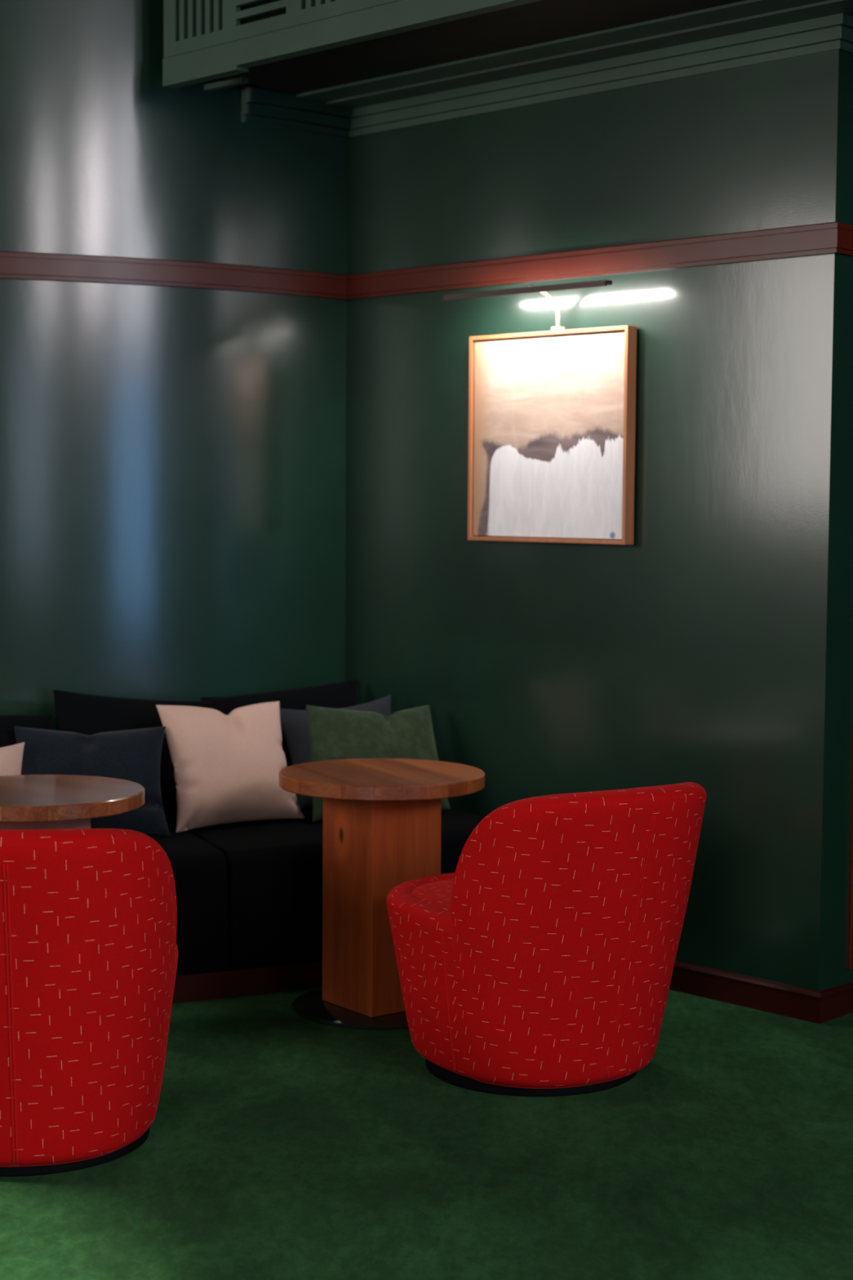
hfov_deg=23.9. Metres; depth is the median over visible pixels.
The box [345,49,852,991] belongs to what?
wall
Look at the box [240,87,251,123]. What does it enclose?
crown molding
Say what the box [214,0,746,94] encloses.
ceiling
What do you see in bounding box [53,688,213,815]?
cushion
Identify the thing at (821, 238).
trim
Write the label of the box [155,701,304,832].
throw cushion
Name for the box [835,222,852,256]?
trim
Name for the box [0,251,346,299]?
trim
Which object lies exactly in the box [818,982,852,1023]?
baseboard
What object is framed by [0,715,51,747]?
cushion
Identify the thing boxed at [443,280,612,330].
picture light
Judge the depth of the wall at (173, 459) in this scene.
6.88 m
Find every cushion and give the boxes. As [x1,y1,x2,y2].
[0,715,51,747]
[0,742,24,776]
[13,726,170,835]
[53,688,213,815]
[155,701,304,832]
[200,679,356,795]
[280,694,391,808]
[306,705,449,822]
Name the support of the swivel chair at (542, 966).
on the floor
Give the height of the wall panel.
2.015 m
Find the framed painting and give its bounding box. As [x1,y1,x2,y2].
[467,325,636,544]
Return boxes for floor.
[0,986,852,1279]
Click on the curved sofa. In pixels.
(249, 894)
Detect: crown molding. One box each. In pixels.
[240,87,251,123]
[244,88,351,137]
[296,0,852,137]
[839,2,852,53]
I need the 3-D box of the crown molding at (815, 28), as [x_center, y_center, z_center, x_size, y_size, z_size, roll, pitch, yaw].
[0.772,-1.768,5.997,0.290,0.110,3.300,-4,6,-44]
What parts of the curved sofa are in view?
seat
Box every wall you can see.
[0,0,347,730]
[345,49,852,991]
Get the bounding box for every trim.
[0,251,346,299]
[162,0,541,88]
[204,76,248,91]
[346,222,837,299]
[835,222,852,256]
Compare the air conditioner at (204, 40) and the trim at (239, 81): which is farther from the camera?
the trim at (239, 81)
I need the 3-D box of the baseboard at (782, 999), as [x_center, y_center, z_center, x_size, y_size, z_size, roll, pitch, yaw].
[0.432,1.030,6.711,0.030,0.092,2.121,-4,6,-44]
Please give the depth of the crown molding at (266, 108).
7.07 m
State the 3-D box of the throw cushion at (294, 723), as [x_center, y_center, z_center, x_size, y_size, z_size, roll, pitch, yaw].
[-0.300,0.385,7.052,0.427,0.374,0.194,-2,5,-26]
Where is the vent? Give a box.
[240,0,285,25]
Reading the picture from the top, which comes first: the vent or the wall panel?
the vent
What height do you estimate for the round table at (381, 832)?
0.720 m
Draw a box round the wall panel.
[847,719,852,969]
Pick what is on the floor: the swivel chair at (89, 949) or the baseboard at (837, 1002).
the swivel chair at (89, 949)
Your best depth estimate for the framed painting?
6.57 m
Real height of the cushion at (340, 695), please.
0.413 m
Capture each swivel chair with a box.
[0,828,177,1176]
[386,782,706,1097]
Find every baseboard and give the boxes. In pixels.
[669,960,821,1023]
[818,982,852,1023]
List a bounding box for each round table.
[0,774,144,829]
[279,758,484,1030]
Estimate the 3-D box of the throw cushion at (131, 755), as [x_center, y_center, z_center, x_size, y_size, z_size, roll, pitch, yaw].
[-1.066,0.447,6.411,0.503,0.330,0.206,0,4,-5]
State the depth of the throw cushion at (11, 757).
6.19 m
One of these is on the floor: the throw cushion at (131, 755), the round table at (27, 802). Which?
the round table at (27, 802)
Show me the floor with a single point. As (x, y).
(281, 1144)
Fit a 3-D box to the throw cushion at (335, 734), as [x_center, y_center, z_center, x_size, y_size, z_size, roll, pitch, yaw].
[-0.178,0.400,6.806,0.532,0.370,0.175,-2,5,-30]
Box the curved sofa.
[146,806,485,1004]
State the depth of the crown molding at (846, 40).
5.76 m

